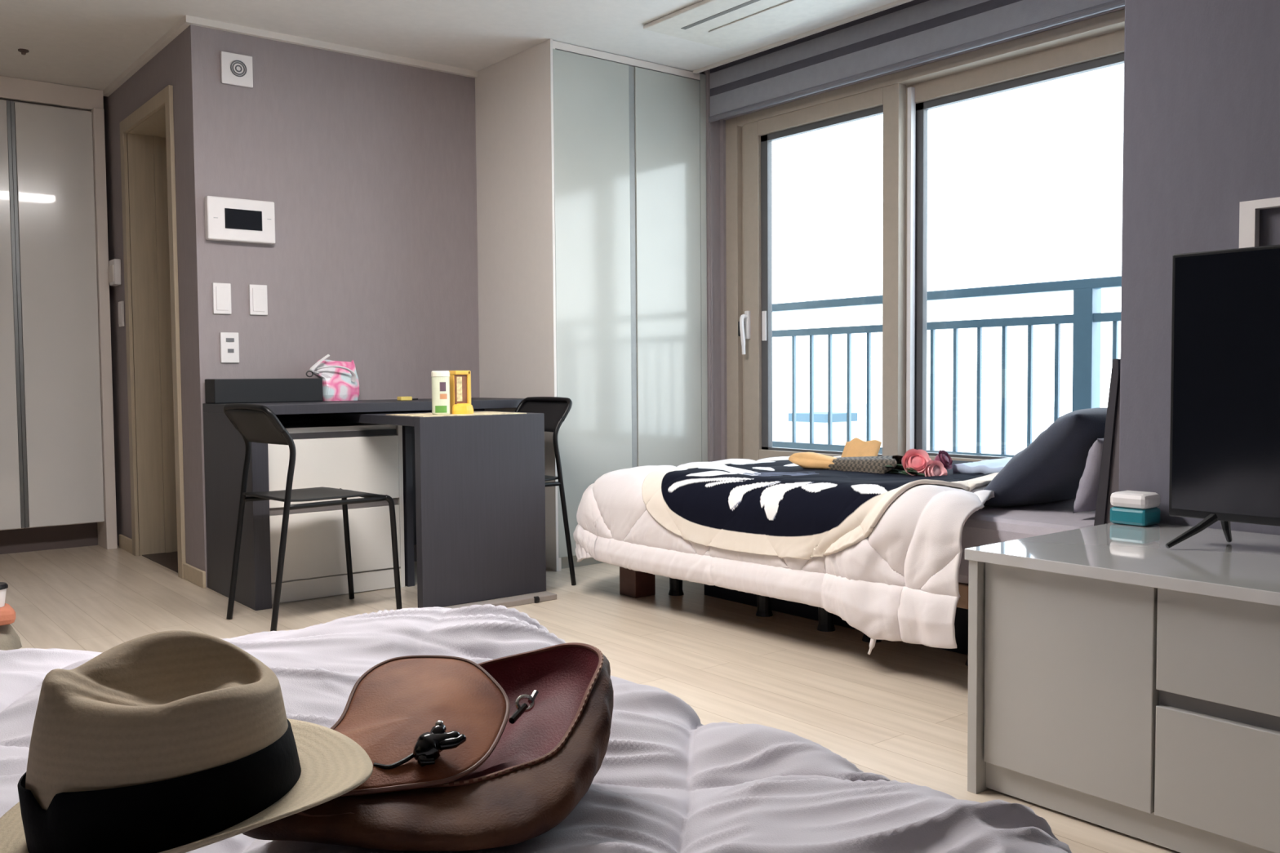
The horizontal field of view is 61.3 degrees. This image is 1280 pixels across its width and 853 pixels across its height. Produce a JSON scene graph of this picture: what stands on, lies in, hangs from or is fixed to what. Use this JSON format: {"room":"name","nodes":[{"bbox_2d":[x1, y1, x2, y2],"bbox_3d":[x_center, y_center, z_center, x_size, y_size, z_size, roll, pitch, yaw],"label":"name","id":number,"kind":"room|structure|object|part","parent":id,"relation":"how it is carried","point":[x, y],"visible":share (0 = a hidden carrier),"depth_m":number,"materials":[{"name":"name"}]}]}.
{"room":"studio apartment","nodes":[
{"label":"studio apartment","id":0,"kind":"room"},
{"bbox_2d":[102,24,224,587],"bbox_3d":[-2.411,-0.560,5.385,0.195,2.420,2.040,-3,3,-38],"label":"wall","id":1,"kind":"structure","parent":0,"point":[188,63],"depth_m":4.63,"materials":[{"name":"grey paint"}]},
{"bbox_2d":[108,258,121,285],"bbox_3d":[-2.695,-0.790,5.540,0.040,0.130,0.110,-3,3,-38],"label":"thermostat","id":2,"kind":"object","parent":1,"relation":"attached to","point":[114,268],"visible":1,"depth_m":5.50,"materials":[{"name":"white plastic"}]},
{"bbox_2d":[118,301,124,326],"bbox_3d":[-2.654,-0.575,5.523,0.012,0.128,0.080,-3,3,-38],"label":"light switch","id":3,"kind":"object","parent":1,"relation":"attached to","point":[121,304],"visible":1,"depth_m":5.50,"materials":[{"name":"white plastic"}]},
{"bbox_2d":[102,14,192,96],"bbox_3d":[-2.312,-1.701,5.019,0.025,0.028,1.465,-3,3,-38],"label":"trim","id":4,"kind":"structure","parent":1,"relation":"attached to","point":[186,20],"depth_m":4.89,"materials":[{"name":"white wood"}]},
{"bbox_2d":[120,84,186,578],"bbox_3d":[-2.175,-0.423,5.182,0.338,2.163,0.870,-3,3,-38],"label":"door","id":5,"kind":"structure","parent":1,"relation":"in","point":[147,143],"depth_m":5.40,"materials":[{"name":"beige wood"}]},
{"bbox_2d":[119,534,206,588],"bbox_3d":[-2.293,0.627,5.136,0.014,0.070,1.450,-3,3,-38],"label":"baseboard","id":6,"kind":"structure","parent":1,"relation":"attached to","point":[195,575],"depth_m":4.72,"materials":[{"name":"beige wood"}]},
{"bbox_2d":[215,29,479,561],"bbox_3d":[-0.819,-0.614,5.409,2.520,2.500,0.100,-3,3,-38],"label":"wall","id":7,"kind":"structure","parent":0,"point":[366,166],"depth_m":4.94,"materials":[{"name":"grey paint"}]},
{"bbox_2d":[212,282,231,314],"bbox_3d":[-1.772,-0.543,4.581,0.074,0.130,0.012,-3,3,-38],"label":"light switch","id":8,"kind":"object","parent":7,"relation":"attached to","point":[221,292],"visible":1,"depth_m":4.58,"materials":[{"name":"white plastic"}]},
{"bbox_2d":[220,332,239,362],"bbox_3d":[-1.750,-0.337,4.607,0.076,0.129,0.012,-3,3,-38],"label":"wall socket","id":9,"kind":"object","parent":7,"relation":"attached to","point":[229,343],"visible":1,"depth_m":4.60,"materials":[{"name":"white plastic"}]},
{"bbox_2d":[220,51,253,88],"bbox_3d":[-1.711,-1.516,4.587,0.131,0.132,0.019,-3,3,-38],"label":"wall speaker","id":10,"kind":"object","parent":7,"relation":"attached to","point":[236,69],"visible":1,"depth_m":4.58,"materials":[{"name":"white plastic"}]},
{"bbox_2d":[230,60,246,76],"bbox_3d":[-1.704,-1.520,4.584,0.069,0.069,0.006,-3,3,-38],"label":"grille","id":11,"kind":"object","parent":10,"relation":"attached to","point":[237,68],"depth_m":4.58,"materials":[{"name":"white plastic"}]},
{"bbox_2d":[204,195,275,244],"bbox_3d":[-1.702,-0.878,4.603,0.285,0.180,0.044,-3,3,-38],"label":"intercom panel","id":12,"kind":"object","parent":7,"relation":"attached to","point":[226,219],"visible":1,"depth_m":4.58,"materials":[{"name":"white plastic"}]},
{"bbox_2d":[248,284,267,315],"bbox_3d":[-1.652,-0.548,4.676,0.076,0.130,0.012,-3,3,-38],"label":"light switch","id":13,"kind":"object","parent":7,"relation":"attached to","point":[258,301],"visible":1,"depth_m":4.67,"materials":[{"name":"white plastic"}]},
{"bbox_2d":[191,16,477,78],"bbox_3d":[-1.328,-1.703,4.881,1.345,0.028,0.025,-3,3,-38],"label":"trim","id":14,"kind":"structure","parent":7,"relation":"attached to","point":[198,21],"depth_m":4.82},
{"bbox_2d":[0,0,897,90],"bbox_3d":[-0.778,-1.690,2.254,6.300,0.180,9.200,-3,3,-38],"label":"ceiling","id":15,"kind":"structure","parent":0,"point":[81,43],"depth_m":4.62,"materials":[{"name":"paint"}]},
{"bbox_2d":[17,48,28,54],"bbox_3d":[-2.792,-1.695,4.891,0.044,0.020,0.044,-3,3,-38],"label":"sprinkler","id":16,"kind":"object","parent":15,"relation":"attached to","point":[24,51],"visible":1,"depth_m":4.88,"materials":[{"name":"grey metal"}]},
{"bbox_2d":[643,0,866,49],"bbox_3d":[0.561,-1.692,4.309,0.490,0.025,1.150,-3,3,-38],"label":"air conditioner","id":17,"kind":"object","parent":15,"relation":"attached to","point":[726,24],"visible":1,"depth_m":4.47,"materials":[{"name":"white plastic"}]},
{"bbox_2d":[680,0,759,29],"bbox_3d":[0.469,-1.681,4.244,0.025,0.002,0.920,-3,3,-38],"label":"outlet","id":18,"kind":"object","parent":17,"relation":"attached to","point":[744,4],"depth_m":4.42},
{"bbox_2d":[708,0,852,39],"bbox_3d":[0.640,-1.685,4.354,0.190,0.006,0.880,-3,3,-38],"label":"grille","id":19,"kind":"object","parent":17,"relation":"attached to","point":[782,13],"depth_m":4.46,"materials":[{"name":"white plastic"}]},
{"bbox_2d":[0,545,1180,852],"bbox_3d":[-0.758,0.818,2.370,6.300,0.080,9.200,-3,3,-38],"label":"floor","id":20,"kind":"structure","parent":0,"point":[898,712],"depth_m":3.55,"materials":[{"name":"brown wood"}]},
{"bbox_2d":[0,624,22,650],"bbox_3d":[-2.180,0.683,3.509,0.292,0.104,0.200,-3,3,-38],"label":"canvas bag","id":21,"kind":"object","parent":20,"relation":"on","point":[10,639],"visible":0.84,"depth_m":3.54,"materials":[{"name":"beige fabric"}]},
{"bbox_2d":[0,603,15,626],"bbox_3d":[-2.152,0.621,3.516,0.195,0.054,0.140,-3,3,-38],"label":"cushion","id":22,"kind":"object","parent":21,"relation":"on","point":[7,614],"visible":0.96,"depth_m":3.51,"materials":[{"name":"fabric"}]},
{"bbox_2d":[0,582,8,607],"bbox_3d":[-2.123,0.554,3.536,0.096,0.074,0.096,-3,3,-38],"label":"paper cup","id":23,"kind":"object","parent":22,"relation":"on","point":[3,586],"visible":1,"depth_m":3.53,"materials":[{"name":"white paper"}]},
{"bbox_3d":[-2.124,0.524,3.535,0.096,0.014,0.096,-3,3,-38],"label":"lid","id":24,"kind":"part","parent":23,"relation":"part of","materials":[{"name":"black plastic"}]},
{"bbox_2d":[0,75,117,554],"bbox_3d":[-3.825,-0.517,5.157,2.254,2.378,0.620,-3,3,-38],"label":"surround","id":25,"kind":"object","parent":20,"relation":"on","point":[104,534],"visible":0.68,"depth_m":5.59,"materials":[{"name":"beige wood"}]},
{"bbox_2d":[0,98,24,530],"bbox_3d":[-3.450,-0.551,5.471,0.434,2.130,0.592,-3,3,-38],"label":"tall cabinet","id":26,"kind":"object","parent":25,"relation":"in","point":[11,482],"visible":1,"depth_m":5.36,"materials":[{"name":"laminate"}]},
{"bbox_2d":[9,100,104,528],"bbox_3d":[-3.136,-0.565,5.721,0.364,2.130,0.592,-3,3,-38],"label":"tall cabinet","id":27,"kind":"object","parent":25,"relation":"in","point":[52,146],"visible":0.98,"depth_m":5.48,"materials":[{"name":"laminate"}]},
{"bbox_3d":[-2.964,-0.507,5.842,0.050,2.280,0.620,-3,3,-38],"label":"panel","id":28,"kind":"part","parent":25,"relation":"part of","materials":[{"name":"beige wood"}]},
{"bbox_2d":[222,403,402,631],"bbox_3d":[-1.211,0.306,3.994,0.521,0.795,0.387,-3,4,-44],"label":"dining chair","id":29,"kind":"object","parent":20,"relation":"on","point":[255,423],"visible":0.98,"depth_m":3.92,"materials":[{"name":"black metal"}]},
{"bbox_3d":[-1.481,0.349,3.985,0.107,0.714,0.021,-3,4,-44],"label":"leg","id":30,"kind":"part","parent":29,"relation":"part of","materials":[{"name":"black metal"}]},
{"bbox_3d":[-1.374,-0.031,3.825,0.078,0.102,0.382,-3,4,-44],"label":"frame","id":31,"kind":"part","parent":29,"relation":"part of","materials":[{"name":"black metal"}]},
{"bbox_3d":[-1.363,-0.001,3.836,0.102,0.126,0.351,-3,4,-44],"label":"backrest","id":32,"kind":"part","parent":29,"relation":"part of","materials":[{"name":"black plastic"}]},
{"bbox_3d":[-1.233,0.359,3.727,0.107,0.714,0.021,-3,4,-44],"label":"leg","id":33,"kind":"part","parent":29,"relation":"part of","materials":[{"name":"black metal"}]},
{"bbox_3d":[-1.200,0.255,4.003,0.411,0.028,0.358,-3,4,-44],"label":"seat","id":34,"kind":"part","parent":29,"relation":"part of","materials":[{"name":"black plastic"}]},
{"bbox_3d":[-1.194,0.270,4.010,0.418,0.023,0.387,-3,4,-44],"label":"seat frame","id":35,"kind":"part","parent":29,"relation":"part of","materials":[{"name":"black metal"}]},
{"bbox_3d":[-1.167,0.466,4.289,0.025,0.447,0.063,2,3,37],"label":"leg","id":36,"kind":"part","parent":29,"relation":"part of","materials":[{"name":"black metal"}]},
{"bbox_3d":[-0.921,0.476,4.033,0.063,0.447,0.025,-2,3,-34],"label":"leg","id":37,"kind":"part","parent":29,"relation":"part of","materials":[{"name":"black metal"}]},
{"bbox_2d":[267,421,404,604],"bbox_3d":[-1.372,0.337,4.560,0.577,0.688,0.490,-3,3,-38],"label":"drawer unit","id":38,"kind":"object","parent":20,"relation":"on","point":[362,457],"visible":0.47,"depth_m":4.37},
{"bbox_3d":[-1.234,0.177,4.363,0.553,0.263,0.021,-3,3,-38],"label":"drawer","id":39,"kind":"part","parent":38,"relation":"part of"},
{"bbox_3d":[-1.231,0.469,4.377,0.553,0.262,0.021,-3,3,-38],"label":"drawer","id":40,"kind":"part","parent":38,"relation":"part of","materials":[{"name":"white wood"}]},
{"bbox_2d":[202,397,524,610],"bbox_3d":[-1.129,0.279,4.743,1.335,0.782,0.592,-3,3,-38],"label":"desk","id":41,"kind":"object","parent":20,"relation":"on","point":[224,445],"visible":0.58,"depth_m":4.36,"materials":[{"name":"grey laminate"}]},
{"bbox_3d":[-1.627,0.320,4.349,0.063,0.745,0.592,-3,3,-38],"label":"panel","id":42,"kind":"part","parent":41,"relation":"part of","materials":[{"name":"grey laminate"}]},
{"bbox_2d":[204,377,322,404],"bbox_3d":[-1.607,-0.154,4.628,0.461,0.102,0.130,-3,3,-38],"label":"storage box","id":43,"kind":"object","parent":41,"relation":"on","point":[217,391],"visible":1,"depth_m":4.56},
{"bbox_2d":[306,354,359,400],"bbox_3d":[-1.363,-0.216,4.773,0.254,0.205,0.137,-3,3,-38],"label":"plastic bag","id":44,"kind":"object","parent":41,"relation":"on","point":[340,382],"visible":0.99,"depth_m":4.76,"materials":[{"name":"pink plastic"}]},
{"bbox_3d":[-1.398,-0.272,4.707,0.086,0.087,0.035,-3,3,-38],"label":"handle","id":45,"kind":"part","parent":44,"relation":"part of","materials":[{"name":"white plastic"}]},
{"bbox_2d":[202,397,524,414],"bbox_3d":[-1.133,-0.093,4.726,1.335,0.037,0.590,-3,3,-38],"label":"countertop","id":46,"kind":"structure","parent":41,"relation":"on","point":[388,405],"depth_m":4.43,"materials":[{"name":"grey laminate"}]},
{"bbox_3d":[-1.272,0.243,4.974,1.270,0.655,0.030,-3,3,-38],"label":"panel","id":47,"kind":"part","parent":41,"relation":"part of","materials":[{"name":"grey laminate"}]},
{"bbox_2d":[397,396,412,400],"bbox_3d":[-1.044,-0.124,4.790,0.055,0.018,0.040,-3,3,-38],"label":"packet","id":48,"kind":"object","parent":41,"relation":"on","point":[399,398],"visible":1,"depth_m":4.77,"materials":[{"name":"yellow plastic"}]},
{"bbox_3d":[-1.127,0.325,4.754,0.030,0.690,0.500,-3,3,-38],"label":"divider panel","id":49,"kind":"part","parent":41,"relation":"part of","materials":[{"name":"grey laminate"}]},
{"bbox_2d":[319,410,556,608],"bbox_3d":[-0.860,0.311,4.489,0.546,0.737,1.046,-3,3,-38],"label":"table","id":50,"kind":"object","parent":20,"relation":"on","point":[480,483],"visible":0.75,"depth_m":4.14,"materials":[{"name":"grey laminate"}]},
{"bbox_2d":[386,411,526,417],"bbox_3d":[-0.721,-0.049,4.247,0.450,0.003,0.315,-3,3,-38],"label":"placemat","id":51,"kind":"object","parent":50,"relation":"on","point":[475,413],"visible":0.86,"depth_m":4.18,"materials":[{"name":"fabric"}]},
{"bbox_2d":[431,370,449,414],"bbox_3d":[-0.766,-0.130,4.154,0.071,0.168,0.071,-3,3,-38],"label":"canister","id":52,"kind":"object","parent":51,"relation":"on","point":[440,379],"visible":1,"depth_m":4.12,"materials":[{"name":"white plastic"}]},
{"bbox_3d":[-0.767,-0.203,4.150,0.071,0.022,0.071,-3,3,-38],"label":"lid","id":53,"kind":"part","parent":52,"relation":"part of","materials":[{"name":"white plastic"}]},
{"bbox_2d":[435,405,447,413],"bbox_3d":[-0.760,-0.066,4.127,0.044,0.027,0.008,-1,3,-10],"label":"print","id":54,"kind":"object","parent":52,"relation":"attached to","point":[438,409],"depth_m":4.12},
{"bbox_2d":[440,382,445,391],"bbox_3d":[-0.752,-0.152,4.122,0.024,0.035,0.002,-2,3,-25],"label":"print","id":55,"kind":"object","parent":52,"relation":"on","point":[442,384],"depth_m":4.12},
{"bbox_2d":[440,393,447,399],"bbox_3d":[-0.750,-0.115,4.125,0.028,0.020,0.003,-2,3,-29],"label":"print","id":56,"kind":"object","parent":52,"relation":"on","point":[442,396],"depth_m":4.12},
{"bbox_2d":[448,370,473,413],"bbox_3d":[-0.698,-0.134,4.217,0.090,0.168,0.085,-3,3,-38],"label":"dispenser","id":57,"kind":"object","parent":51,"relation":"on","point":[460,380],"visible":0.96,"depth_m":4.20,"materials":[{"name":"plastic"}]},
{"bbox_2d":[456,377,462,401],"bbox_3d":[-0.701,-0.146,4.193,0.022,0.095,0.004,-3,3,-38],"label":"print","id":58,"kind":"object","parent":57,"relation":"on","point":[459,380],"depth_m":4.19},
{"bbox_3d":[-0.606,0.313,4.170,0.546,0.715,0.044,-3,3,-38],"label":"panel","id":59,"kind":"part","parent":50,"relation":"part of","materials":[{"name":"grey laminate"}]},
{"bbox_2d":[514,396,576,585],"bbox_3d":[-0.586,0.277,4.524,0.521,0.795,0.387,-3,3,-40],"label":"dining chair","id":60,"kind":"object","parent":20,"relation":"on","point":[555,410],"visible":0.43,"depth_m":4.54,"materials":[{"name":"black metal"}]},
{"bbox_3d":[-0.430,-0.045,4.643,0.102,0.126,0.351,-3,3,-40],"label":"backrest","id":61,"kind":"part","parent":60,"relation":"part of","materials":[{"name":"black plastic"}]},
{"bbox_3d":[-0.420,-0.077,4.651,0.078,0.102,0.382,-3,3,-40],"label":"frame","id":62,"kind":"part","parent":60,"relation":"part of","materials":[{"name":"black metal"}]},
{"bbox_3d":[-0.599,0.227,4.511,0.411,0.028,0.358,-3,3,-40],"label":"seat","id":63,"kind":"part","parent":60,"relation":"part of","materials":[{"name":"black plastic"}]},
{"bbox_3d":[-0.605,0.242,4.507,0.418,0.023,0.387,-3,3,-40],"label":"seat frame","id":64,"kind":"part","parent":60,"relation":"part of","materials":[{"name":"black metal"}]},
{"bbox_3d":[-0.316,0.315,4.520,0.107,0.714,0.021,-3,3,-40],"label":"leg","id":65,"kind":"part","parent":60,"relation":"part of","materials":[{"name":"black metal"}]},
{"bbox_2d":[552,40,707,570],"bbox_3d":[-0.226,-0.556,5.395,0.916,2.377,0.660,-3,3,-38],"label":"wardrobe","id":66,"kind":"object","parent":20,"relation":"on","point":[630,206],"visible":0.6,"depth_m":5.10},
{"bbox_2d":[475,38,559,571],"bbox_3d":[-0.590,-0.541,5.105,0.013,2.379,0.665,-3,3,-38],"label":"panel","id":67,"kind":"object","parent":66,"relation":"attached to","point":[514,94],"depth_m":5.04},
{"bbox_3d":[-0.579,-0.540,5.116,0.016,2.376,0.658,-3,3,-38],"label":"panel","id":68,"kind":"part","parent":66,"relation":"part of","materials":[{"name":"white laminate"}]},
{"bbox_3d":[-0.217,-0.549,4.994,0.428,2.280,0.022,-3,3,-38],"label":"door","id":69,"kind":"part","parent":66,"relation":"part of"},
{"bbox_3d":[0.139,-0.565,5.277,0.406,2.280,0.022,-3,3,-38],"label":"door","id":70,"kind":"part","parent":66,"relation":"part of","materials":[{"name":"white glass"}]},
{"bbox_3d":[0.315,-0.561,5.419,0.039,2.376,0.022,-3,3,-38],"label":"filler panel","id":71,"kind":"part","parent":66,"relation":"part of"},
{"bbox_2d":[619,359,1120,666],"bbox_3d":[0.950,0.238,3.845,0.992,0.915,2.084,-3,3,-38],"label":"bed","id":72,"kind":"object","parent":20,"relation":"on","point":[988,525],"visible":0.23,"depth_m":3.10,"materials":[{"name":"brown wood"}]},
{"bbox_3d":[-0.011,0.579,4.361,0.104,0.200,0.104,-3,3,-38],"label":"leg","id":73,"kind":"part","parent":72,"relation":"part of","materials":[{"name":"brown wood"}]},
{"bbox_3d":[0.145,0.578,4.357,0.064,0.200,0.062,-3,3,-38],"label":"support leg","id":74,"kind":"part","parent":72,"relation":"part of","materials":[{"name":"black plastic"}]},
{"bbox_3d":[0.456,0.594,3.966,0.064,0.200,0.062,-3,3,-38],"label":"support leg","id":75,"kind":"part","parent":72,"relation":"part of","materials":[{"name":"black plastic"}]},
{"bbox_2d":[573,456,994,654],"bbox_3d":[0.707,0.383,4.019,1.179,0.503,1.880,-3,3,-38],"label":"quilt","id":76,"kind":"object","parent":72,"relation":"on","point":[900,582],"visible":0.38,"depth_m":3.21,"materials":[{"name":"beige fabric"}]},
{"bbox_2d":[641,456,998,559],"bbox_3d":[0.795,0.262,3.931,1.178,0.287,1.356,-3,3,-38],"label":"throw","id":77,"kind":"object","parent":76,"relation":"on","point":[780,508],"visible":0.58,"depth_m":3.55,"materials":[{"name":"black fabric"}]},
{"bbox_2d":[788,437,952,476],"bbox_3d":[0.850,0.122,3.860,0.250,0.140,0.718,-2,3,-34],"label":"bouquet","id":78,"kind":"object","parent":77,"relation":"on","point":[858,455],"visible":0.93,"depth_m":3.76,"materials":[{"name":"multicoloured plant"}]},
{"bbox_2d":[952,457,1011,474],"bbox_3d":[1.310,0.134,3.718,0.466,0.051,0.231,-3,3,-38],"label":"sheet","id":79,"kind":"object","parent":77,"relation":"on","point":[988,466],"visible":0.29,"depth_m":3.61,"materials":[{"name":"white fabric"}]},
{"bbox_3d":[0.643,0.603,3.731,0.064,0.200,0.062,-3,3,-38],"label":"support leg","id":80,"kind":"part","parent":72,"relation":"part of","materials":[{"name":"black plastic"}]},
{"bbox_3d":[0.767,0.609,3.575,0.064,0.200,0.062,-3,3,-38],"label":"support leg","id":81,"kind":"part","parent":72,"relation":"part of","materials":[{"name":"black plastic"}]},
{"bbox_3d":[0.941,0.459,3.879,0.940,0.070,1.930,-3,3,-38],"label":"bed frame","id":82,"kind":"part","parent":72,"relation":"part of","materials":[{"name":"brown wood"}]},
{"bbox_3d":[1.016,0.622,3.262,0.064,0.200,0.062,-3,3,-38],"label":"support leg","id":83,"kind":"part","parent":72,"relation":"part of","materials":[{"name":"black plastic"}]},
{"bbox_3d":[0.941,0.322,3.855,0.960,0.202,1.900,-3,3,-38],"label":"mattress","id":84,"kind":"part","parent":72,"relation":"part of","materials":[{"name":"grey fabric"}]},
{"bbox_2d":[983,407,1106,506],"bbox_3d":[1.326,0.091,3.276,0.571,0.304,0.356,-3,3,-38],"label":"pillow","id":85,"kind":"object","parent":72,"relation":"on","point":[1051,468],"visible":0.62,"depth_m":3.12,"materials":[{"name":"grey fabric"}]},
{"bbox_2d":[1072,438,1103,513],"bbox_3d":[1.449,0.126,3.139,0.600,0.209,0.133,-3,3,-38],"label":"pillow","id":86,"kind":"object","parent":72,"relation":"on","point":[1086,500],"visible":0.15,"depth_m":2.96,"materials":[{"name":"grey fabric"}]},
{"bbox_3d":[1.569,0.218,3.083,0.968,0.815,0.078,-3,3,-38],"label":"headboard","id":87,"kind":"part","parent":72,"relation":"part of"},
{"bbox_3d":[1.591,0.246,3.063,0.960,0.760,0.062,-3,3,-38],"label":"headboard","id":88,"kind":"part","parent":72,"relation":"part of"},
{"bbox_2d":[964,522,1279,852],"bbox_3d":[1.487,0.528,1.802,0.680,0.515,1.737,-3,3,-38],"label":"tv cabinet","id":89,"kind":"object","parent":20,"relation":"on","point":[1120,680],"visible":0.98,"depth_m":2.03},
{"bbox_3d":[0.960,0.513,2.470,0.675,0.492,0.022,-3,3,-38],"label":"panel","id":90,"kind":"part","parent":89,"relation":"part of","materials":[{"name":"grey laminate"}]},
{"bbox_3d":[0.839,0.498,2.128,0.022,0.423,0.354,-3,3,-38],"label":"door","id":91,"kind":"part","parent":89,"relation":"part of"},
{"bbox_2d":[1110,490,1160,526],"bbox_3d":[1.194,0.196,2.604,0.082,0.076,0.092,-3,3,-38],"label":"box","id":92,"kind":"object","parent":89,"relation":"on","point":[1134,508],"visible":1,"depth_m":2.57,"materials":[{"name":"teal plastic"}]},
{"bbox_3d":[1.194,0.176,2.603,0.082,0.036,0.092,-3,3,-38],"label":"lid","id":93,"kind":"part","parent":92,"relation":"part of","materials":[{"name":"white plastic"}]},
{"bbox_3d":[1.240,0.627,1.630,0.022,0.204,0.920,-3,3,-38],"label":"drawer","id":94,"kind":"part","parent":89,"relation":"part of","materials":[{"name":"white laminate"}]},
{"bbox_3d":[1.238,0.401,1.619,0.022,0.189,0.920,-3,3,-38],"label":"drawer","id":95,"kind":"part","parent":89,"relation":"part of","materials":[{"name":"grey wood"}]},
{"bbox_2d":[1164,244,1279,548],"bbox_3d":[1.434,-0.042,1.917,0.187,0.611,0.967,-3,3,-38],"label":"television","id":96,"kind":"object","parent":89,"relation":"on","point":[1224,430],"visible":1,"depth_m":2.19,"materials":[{"name":"black plastic"}]},
{"bbox_3d":[-0.375,0.675,0.189,2.000,0.400,2.520,-3,3,-38],"label":"bed","id":97,"kind":"object","parent":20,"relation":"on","visible":0},
{"bbox_2d":[0,604,1071,852],"bbox_3d":[-0.399,0.546,0.366,2.292,0.381,2.934,-3,3,-38],"label":"quilt","id":98,"kind":"object","parent":97,"relation":"on","point":[666,780],"visible":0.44,"depth_m":1.20,"materials":[{"name":"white fabric"}]},
{"bbox_2d":[0,630,373,852],"bbox_3d":[-0.385,0.266,0.885,0.325,0.176,0.305,-3,3,-38],"label":"straw hat","id":99,"kind":"object","parent":98,"relation":"on","point":[172,741],"visible":1,"depth_m":0.83,"materials":[{"name":"beige wicker"}]},
{"bbox_3d":[-0.387,0.252,0.882,0.203,0.149,0.174,-3,3,-38],"label":"crown","id":100,"kind":"part","parent":99,"relation":"part of","materials":[{"name":"wicker"}]},
{"bbox_2d":[242,642,613,851],"bbox_3d":[-0.172,0.306,1.075,0.284,0.116,0.418,0,3,17],"label":"leather bag","id":101,"kind":"object","parent":98,"relation":"on","point":[464,754],"visible":0.81,"depth_m":1.01,"materials":[{"name":"brown leather"}]},
{"bbox_2d":[698,5,1124,460],"bbox_3d":[1.106,-0.598,4.738,0.200,2.500,3.345,-3,3,-38],"label":"wall","id":102,"kind":"structure","parent":0,"point":[722,122],"depth_m":5.42,"materials":[{"name":"grey paint"}]},
{"bbox_2d":[705,69,721,462],"bbox_3d":[0.374,-0.595,5.443,0.080,2.440,0.032,-3,3,-38],"label":"wall","id":103,"kind":"structure","parent":102,"relation":"attached to","point":[713,128],"depth_m":5.42,"materials":[{"name":"grey paint"}]},
{"bbox_2d":[693,0,912,73],"bbox_3d":[1.102,-1.762,4.264,0.020,0.132,2.680,-3,3,-38],"label":"trim","id":104,"kind":"structure","parent":102,"relation":"attached to","point":[898,2],"depth_m":4.73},
{"bbox_2d":[725,8,1124,462],"bbox_3d":[1.269,-0.618,4.475,0.211,1.758,2.558,-3,3,-38],"label":"window","id":105,"kind":"structure","parent":102,"relation":"in","point":[904,99],"depth_m":4.66,"materials":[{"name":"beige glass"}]},
{"bbox_3d":[0.516,-0.463,5.318,0.030,0.215,0.071,2,3,38],"label":"handle","id":106,"kind":"part","parent":105,"relation":"part of","materials":[{"name":"white plastic"}]},
{"bbox_3d":[0.607,-0.492,5.276,0.008,0.145,0.026,-3,3,-38],"label":"lock plate","id":107,"kind":"part","parent":105,"relation":"part of","materials":[{"name":"white plastic"}]},
{"bbox_3d":[0.828,-0.639,5.005,0.050,1.672,0.950,-3,3,-38],"label":"sash","id":108,"kind":"part","parent":105,"relation":"part of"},
{"bbox_2d":[708,0,1124,122],"bbox_3d":[1.173,-1.648,4.328,0.070,0.357,2.635,-3,3,-38],"label":"roller blind","id":109,"kind":"object","parent":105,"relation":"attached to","point":[914,32],"visible":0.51,"depth_m":4.52,"materials":[{"name":"grey fabric"}]},
{"bbox_3d":[1.602,-0.609,4.145,0.050,1.668,1.470,-3,3,-38],"label":"sash","id":110,"kind":"part","parent":105,"relation":"part of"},
{"bbox_2d":[1119,0,1279,535],"bbox_3d":[2.860,-0.470,1.658,1.350,2.500,3.665,-3,3,-38],"label":"wall","id":111,"kind":"structure","parent":0,"point":[1202,100],"depth_m":2.56,"materials":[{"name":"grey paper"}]},
{"bbox_2d":[1239,196,1279,248],"bbox_3d":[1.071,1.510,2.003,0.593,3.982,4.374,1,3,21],"label":"picture frame","id":112,"kind":"object","parent":111,"relation":"attached to","point":[1249,211],"visible":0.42,"depth_m":2.42,"materials":[{"name":"white plastic"}]},
{"label":"outside","id":113,"kind":"structure","parent":0,"visible":0},
{"bbox_2d":[772,402,1071,454],"bbox_3d":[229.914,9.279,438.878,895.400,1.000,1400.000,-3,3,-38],"label":"ground","id":114,"kind":"structure","parent":113,"point":[1016,416],"depth_m":666.82,"materials":[{"name":"white"}]},
{"bbox_2d":[788,412,857,444],"bbox_3d":[26.577,10.725,157.064,7.000,25.400,7.000,-3,3,-38],"label":"building","id":115,"kind":"structure","parent":114,"relation":"on","point":[820,419],"depth_m":154.58,"materials":[{"name":"white"}]},
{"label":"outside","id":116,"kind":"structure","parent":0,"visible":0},
{"bbox_3d":[1.333,0.378,4.910,0.240,0.130,4.000,-3,3,-38],"label":"balcony slab","id":117,"kind":"object","parent":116,"visible":0},
{"bbox_2d":[772,275,1121,457],"bbox_3d":[1.293,-0.144,4.858,0.070,0.918,3.800,-3,3,-38],"label":"balcony railing","id":118,"kind":"object","parent":117,"relation":"on","point":[1087,317],"visible":0.39,"depth_m":4.55,"materials":[{"name":"blue metal"}]},
{"bbox_3d":[1.288,0.123,4.864,0.034,0.035,3.800,-3,3,-38],"label":"rail","id":119,"kind":"part","parent":118,"relation":"part of","materials":[{"name":"blue metal"}]},
{"bbox_3d":[1.283,-0.449,4.837,0.034,0.034,3.800,-3,3,-38],"label":"rail","id":120,"kind":"part","parent":118,"relation":"part of","materials":[{"name":"blue metal"}]},
{"bbox_3d":[1.282,-0.582,4.831,0.050,0.040,3.800,-3,3,-38],"label":"rail","id":121,"kind":"part","parent":118,"relation":"part of","materials":[{"name":"blue metal"}]},
{"bbox_3d":[1.763,-0.101,4.268,0.070,0.880,0.080,-3,3,-38],"label":"post","id":122,"kind":"part","parent":118,"relation":"part of","materials":[{"name":"blue metal"}]}
]}

